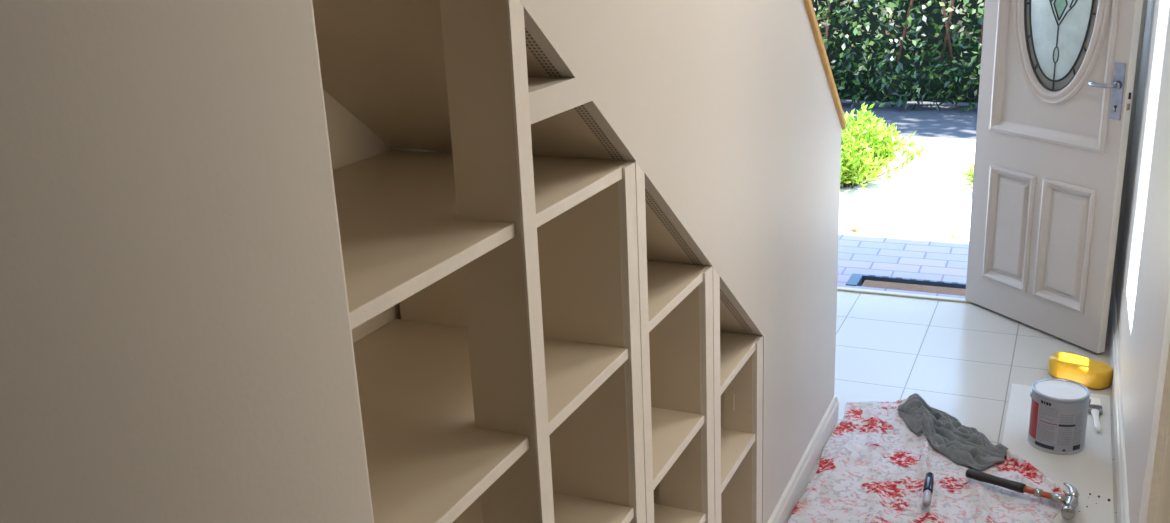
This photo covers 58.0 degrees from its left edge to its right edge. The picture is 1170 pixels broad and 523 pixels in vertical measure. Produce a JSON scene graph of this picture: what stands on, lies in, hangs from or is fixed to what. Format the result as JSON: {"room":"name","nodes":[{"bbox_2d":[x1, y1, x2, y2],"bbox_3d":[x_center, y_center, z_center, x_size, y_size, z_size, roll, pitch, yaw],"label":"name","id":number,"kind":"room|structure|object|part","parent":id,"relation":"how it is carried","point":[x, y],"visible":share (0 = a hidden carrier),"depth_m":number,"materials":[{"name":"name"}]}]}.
{"room":"entrance hallway","nodes":[
{"label":"entrance hallway","id":0,"kind":"room"},
{"bbox_2d":[0,0,841,522],"bbox_3d":[-0.217,0.001,1.171,0.030,2.600,4.840,5,19,24],"label":"wall","id":1,"kind":"structure","parent":0,"point":[175,342],"depth_m":0.94,"materials":[{"name":"paint"}]},
{"bbox_2d":[310,0,373,522],"bbox_3d":[-0.234,0.328,1.174,0.008,1.775,0.008,5,19,24],"label":"trim","id":2,"kind":"structure","parent":1,"relation":"attached to","point":[311,2],"depth_m":1.07,"materials":[{"name":"paint"}]},
{"bbox_2d":[767,395,838,522],"bbox_3d":[-0.140,1.201,1.539,0.015,0.085,4.845,5,19,24],"label":"baseboard","id":3,"kind":"structure","parent":1,"relation":"attached to","point":[793,490],"depth_m":3.22,"materials":[{"name":"paint"}]},
{"bbox_2d":[804,0,845,128],"bbox_3d":[0.354,-0.891,2.252,0.048,1.595,2.003,5,19,24],"label":"trim","id":4,"kind":"structure","parent":1,"relation":"attached to","point":[808,3],"depth_m":3.00,"materials":[{"name":"brown wood"}]},
{"bbox_2d":[787,291,1116,522],"bbox_3d":[1.134,1.198,1.700,4.200,0.120,6.180,5,19,24],"label":"floor","id":5,"kind":"structure","parent":0,"point":[964,360],"depth_m":4.10,"materials":[{"name":"tile"}]},
{"bbox_2d":[312,0,762,522],"bbox_3d":[-0.183,0.051,1.837,0.502,2.104,1.890,5,19,24],"label":"shelving","id":6,"kind":"object","parent":5,"relation":"on","point":[535,338],"visible":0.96,"depth_m":1.72,"materials":[{"name":"paint"}]},
{"bbox_3d":[-0.349,0.091,2.075,0.012,1.900,1.640,5,19,24],"label":"panel","id":7,"kind":"part","parent":6,"relation":"part of","materials":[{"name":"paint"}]},
{"bbox_3d":[-0.344,-0.072,1.564,0.384,0.018,0.033,5,19,24],"label":"shelf","id":8,"kind":"part","parent":6,"relation":"part of","materials":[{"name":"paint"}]},
{"bbox_3d":[-0.330,0.233,1.659,0.384,0.018,0.033,5,19,24],"label":"shelf","id":9,"kind":"part","parent":6,"relation":"part of","materials":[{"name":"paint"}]},
{"bbox_3d":[-0.393,-0.007,1.363,0.471,0.018,0.392,5,19,24],"label":"shelf","id":10,"kind":"part","parent":6,"relation":"part of","materials":[{"name":"paint"}]},
{"bbox_3d":[-0.378,0.298,1.458,0.471,0.018,0.392,5,19,24],"label":"shelf","id":11,"kind":"part","parent":6,"relation":"part of","materials":[{"name":"paint"}]},
{"bbox_3d":[-0.227,-0.120,1.698,0.480,0.018,0.323,5,19,24],"label":"shelf","id":12,"kind":"part","parent":6,"relation":"part of","materials":[{"name":"paint"}]},
{"bbox_3d":[-0.213,0.185,1.793,0.480,0.018,0.323,5,19,24],"label":"shelf","id":13,"kind":"part","parent":6,"relation":"part of","materials":[{"name":"paint"}]},
{"bbox_3d":[-0.148,-0.176,1.866,0.477,0.018,0.066,5,19,24],"label":"shelf","id":14,"kind":"part","parent":6,"relation":"part of","materials":[{"name":"paint"}]},
{"bbox_3d":[-0.199,0.483,1.887,0.480,0.018,0.323,5,19,24],"label":"shelf","id":15,"kind":"part","parent":6,"relation":"part of","materials":[{"name":"paint"}]},
{"bbox_3d":[-0.099,-0.242,1.499,0.086,0.019,0.154,5,19,24],"label":"shelf","id":16,"kind":"part","parent":6,"relation":"part of","materials":[{"name":"paint"}]},
{"bbox_3d":[-0.044,0.057,2.142,0.480,0.018,0.322,5,19,24],"label":"shelf","id":17,"kind":"part","parent":6,"relation":"part of","materials":[{"name":"paint"}]},
{"bbox_3d":[-0.030,0.365,2.238,0.480,0.018,0.322,5,19,24],"label":"shelf","id":18,"kind":"part","parent":6,"relation":"part of","materials":[{"name":"paint"}]},
{"bbox_3d":[0.037,-0.001,2.314,0.477,0.018,0.076,5,19,24],"label":"shelf","id":19,"kind":"part","parent":6,"relation":"part of","materials":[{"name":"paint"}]},
{"bbox_3d":[-0.019,0.594,2.310,0.480,0.018,0.322,5,19,24],"label":"shelf","id":20,"kind":"part","parent":6,"relation":"part of","materials":[{"name":"paint"}]},
{"bbox_3d":[0.368,0.357,2.694,0.026,0.050,0.003,5,19,24],"label":"patch plate","id":21,"kind":"part","parent":6,"relation":"part of","materials":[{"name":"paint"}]},
{"bbox_3d":[0.139,0.233,2.587,0.480,0.018,0.304,5,19,24],"label":"shelf","id":22,"kind":"part","parent":6,"relation":"part of","materials":[{"name":"paint"}]},
{"bbox_3d":[0.150,0.471,2.661,0.480,0.018,0.304,5,19,24],"label":"shelf","id":23,"kind":"part","parent":6,"relation":"part of","materials":[{"name":"paint"}]},
{"bbox_3d":[0.211,0.182,2.740,0.477,0.018,0.050,5,19,24],"label":"shelf","id":24,"kind":"part","parent":6,"relation":"part of","materials":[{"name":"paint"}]},
{"bbox_2d":[788,398,1066,522],"bbox_3d":[0.991,0.713,2.974,0.783,0.045,1.541,5,19,24],"label":"cloth","id":25,"kind":"object","parent":5,"relation":"on","point":[873,467],"visible":0.8,"depth_m":3.17,"materials":[{"name":"fabric"}]},
{"bbox_2d":[922,472,933,506],"bbox_3d":[1.004,0.667,3.090,0.027,0.027,0.179,4,19,20],"label":"marker pen","id":26,"kind":"object","parent":25,"relation":"on","point":[929,479],"visible":1,"depth_m":3.07,"materials":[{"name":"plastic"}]},
{"bbox_2d":[897,393,1007,469],"bbox_3d":[1.167,0.525,3.443,0.180,0.094,0.480,-9,18,-20],"label":"rag","id":27,"kind":"object","parent":25,"relation":"on","point":[964,445],"visible":1,"depth_m":3.35,"materials":[{"name":"grey fabric"}]},
{"bbox_2d":[965,469,1078,519],"bbox_3d":[1.256,0.666,3.049,0.309,0.036,0.164,5,19,24],"label":"hammer","id":28,"kind":"object","parent":25,"relation":"on","point":[1070,502],"visible":1,"depth_m":3.04,"materials":[{"name":"black rubber"}]},
{"bbox_2d":[1002,384,1113,522],"bbox_3d":[1.358,0.693,3.069,0.320,0.006,1.622,5,19,24],"label":"paper sheet","id":29,"kind":"object","parent":5,"relation":"on","point":[1089,470],"visible":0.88,"depth_m":3.28,"materials":[{"name":"white paper"}]},
{"bbox_2d":[1028,378,1090,454],"bbox_3d":[1.511,0.489,3.371,0.178,0.189,0.186,5,19,24],"label":"paint can","id":30,"kind":"object","parent":29,"relation":"on","point":[1059,407],"visible":1,"depth_m":3.31,"materials":[{"name":"silver metal"}]},
{"bbox_3d":[1.441,0.507,3.331,0.017,0.125,0.101,-12,19,-26],"label":"red panel","id":31,"kind":"part","parent":30,"relation":"part of","materials":[{"name":"red paper"}]},
{"bbox_2d":[1037,405,1082,444],"bbox_3d":[1.485,0.513,3.301,0.125,0.120,0.028,3,18,18],"label":"label","id":32,"kind":"object","parent":30,"relation":"attached to","point":[1056,424],"depth_m":3.30,"materials":[{"name":"grey paper"}]},
{"bbox_2d":[1088,397,1102,432],"bbox_3d":[1.712,0.513,3.542,0.048,0.019,0.255,4,19,20],"label":"paintbrush","id":33,"kind":"object","parent":29,"relation":"on","point":[1095,408],"visible":0.73,"depth_m":3.56,"materials":[{"name":"white plastic"}]},
{"bbox_3d":[1.694,0.528,3.495,0.028,0.019,0.150,4,19,20],"label":"handle","id":34,"kind":"part","parent":33,"relation":"part of","materials":[{"name":"white plastic"}]},
{"bbox_2d":[1048,352,1112,388],"bbox_3d":[1.801,0.394,3.845,0.114,0.074,0.220,-14,21,-33],"label":"sponge","id":35,"kind":"object","parent":5,"relation":"on","point":[1093,374],"visible":0.98,"depth_m":3.81,"materials":[{"name":"yellow plastic"}]},
{"bbox_2d":[1108,0,1147,315],"bbox_3d":[1.287,-1.067,4.529,1.985,2.700,0.100,5,19,24],"label":"wall","id":36,"kind":"structure","parent":0,"point":[1144,6],"depth_m":4.24,"materials":[{"name":"paint"}]},
{"bbox_2d":[837,287,974,303],"bbox_3d":[1.323,0.164,4.846,1.000,0.060,0.035,5,19,24],"label":"trim","id":37,"kind":"structure","parent":36,"relation":"attached to","point":[845,289],"depth_m":4.77,"materials":[{"name":"beige"}]},
{"bbox_2d":[965,0,1142,352],"bbox_3d":[1.768,-0.704,4.046,0.092,2.028,0.724,-10,19,-21],"label":"door","id":38,"kind":"structure","parent":36,"relation":"in","point":[1056,85],"depth_m":4.11,"materials":[{"name":"paint"}]},
{"bbox_3d":[1.751,-0.137,4.366,0.023,0.490,0.246,-10,19,-21],"label":"panel","id":39,"kind":"part","parent":38,"relation":"part of","materials":[{"name":"paint"}]},
{"bbox_3d":[1.766,-1.007,3.953,0.026,1.127,0.573,-10,19,-21],"label":"panel moulding","id":40,"kind":"part","parent":38,"relation":"part of","materials":[{"name":"paint"}]},
{"bbox_3d":[1.771,-1.008,3.955,0.026,1.035,0.481,-10,19,-21],"label":"panel","id":41,"kind":"part","parent":38,"relation":"part of","materials":[{"name":"paint"}]},
{"bbox_3d":[1.784,-1.008,3.946,0.006,0.664,0.298,-10,19,-21],"label":"oval glass","id":42,"kind":"part","parent":38,"relation":"part of","materials":[{"name":"glass"}]},
{"bbox_3d":[1.784,-1.008,3.947,0.004,0.744,0.354,-10,19,-21],"label":"border glass","id":43,"kind":"part","parent":38,"relation":"part of","materials":[{"name":"glass"}]},
{"bbox_3d":[1.864,-0.063,4.112,0.023,0.490,0.254,-10,19,-21],"label":"panel","id":44,"kind":"part","parent":38,"relation":"part of","materials":[{"name":"paint"}]},
{"bbox_3d":[1.859,-0.634,3.789,0.053,0.032,0.110,-10,19,-21],"label":"lever handle","id":45,"kind":"part","parent":38,"relation":"part of","materials":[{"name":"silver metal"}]},
{"bbox_3d":[1.902,-0.608,3.772,0.004,0.204,0.046,-10,19,-21],"label":"lock plate","id":46,"kind":"part","parent":38,"relation":"part of","materials":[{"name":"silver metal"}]},
{"bbox_2d":[1115,0,1169,522],"bbox_3d":[0.964,-0.136,1.433,0.110,2.600,6.350,5,19,24],"label":"wall","id":47,"kind":"structure","parent":0,"point":[1140,354],"depth_m":2.90,"materials":[{"name":"paint"}]},
{"bbox_2d":[1109,290,1129,522],"bbox_3d":[1.726,0.512,3.422,0.015,0.110,2.340,5,19,24],"label":"baseboard","id":48,"kind":"structure","parent":47,"relation":"attached to","point":[1118,424],"depth_m":3.34,"materials":[{"name":"paint"}]},
{"bbox_2d":[1126,0,1169,337],"bbox_3d":[1.800,-0.613,3.253,0.066,1.652,0.460,5,19,24],"label":"trim","id":49,"kind":"structure","parent":47,"relation":"attached to","point":[1163,12],"depth_m":3.54,"materials":[{"name":"white"}]},
{"bbox_2d":[1139,288,1169,522],"bbox_3d":[0.900,0.100,1.492,0.018,2.120,1.462,5,19,24],"label":"trim","id":50,"kind":"structure","parent":47,"relation":"attached to","point":[1152,482],"depth_m":2.14,"materials":[{"name":"paint"}]},
{"label":"outside","id":51,"kind":"structure","parent":0,"visible":0},
{"bbox_2d":[839,136,975,240],"bbox_3d":[2.410,-0.532,6.880,14.000,0.001,2.860,5,19,24],"label":"driveway","id":52,"kind":"structure","parent":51,"point":[929,198],"depth_m":6.49,"materials":[{"name":"white concrete"}]},
{"bbox_2d":[850,226,862,230],"bbox_3d":[1.509,-0.182,5.858,0.075,0.010,0.099,5,19,24],"label":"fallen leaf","id":53,"kind":"object","parent":52,"relation":"on","point":[857,228],"visible":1,"depth_m":5.86,"materials":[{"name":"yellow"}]},
{"bbox_2d":[840,102,930,189],"bbox_3d":[1.681,-0.754,6.830,0.984,0.527,0.925,-14,21,-33],"label":"shrub","id":54,"kind":"object","parent":52,"relation":"on","point":[866,148],"visible":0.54,"depth_m":6.63,"materials":[{"name":"green plant"}]},
{"bbox_3d":[1.680,-0.721,6.862,0.866,0.446,0.787,-18,23,-40],"label":"stem","id":55,"kind":"part","parent":54,"relation":"part of","materials":[{"name":"green plant"}]},
{"bbox_2d":[946,233,965,237],"bbox_3d":[1.986,-0.142,5.658,0.102,0.010,0.074,5,19,24],"label":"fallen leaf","id":56,"kind":"object","parent":52,"relation":"on","point":[952,234],"visible":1,"depth_m":5.65,"materials":[{"name":"yellow plant"}]},
{"bbox_2d":[960,162,973,188],"bbox_3d":[2.461,-0.516,6.449,0.278,0.228,0.293,-3,17,0],"label":"shrub","id":57,"kind":"object","parent":52,"relation":"on","point":[969,174],"visible":0.08,"depth_m":6.53,"materials":[{"name":"green plant"}]},
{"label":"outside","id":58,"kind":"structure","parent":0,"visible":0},
{"bbox_2d":[840,99,977,139],"bbox_3d":[7.389,-3.931,17.268,24.000,0.120,21.800,5,19,24],"label":"road","id":59,"kind":"structure","parent":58,"point":[949,122],"depth_m":9.12,"materials":[{"name":"grey asphalt"}]},
{"bbox_2d":[811,0,984,111],"bbox_3d":[4.324,-3.921,7.476,9.925,6.517,3.320,6,19,26],"label":"hedge","id":60,"kind":"object","parent":59,"relation":"on","point":[892,51],"visible":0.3,"depth_m":9.44,"materials":[{"name":"green plant"}]},
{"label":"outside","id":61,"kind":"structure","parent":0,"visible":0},
{"bbox_2d":[837,232,968,298],"bbox_3d":[1.622,0.069,5.247,7.000,0.114,0.960,5,19,24],"label":"brick paving","id":62,"kind":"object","parent":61,"point":[868,254],"visible":0.12,"depth_m":5.33,"materials":[{"name":"grey brick"}]},
{"bbox_2d":[846,273,965,295],"bbox_3d":[1.649,0.141,4.887,0.845,0.050,0.170,5,19,24],"label":"doormat","id":63,"kind":"object","parent":62,"relation":"on","point":[863,280],"visible":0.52,"depth_m":4.96,"materials":[{"name":"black rubber"}]}
]}

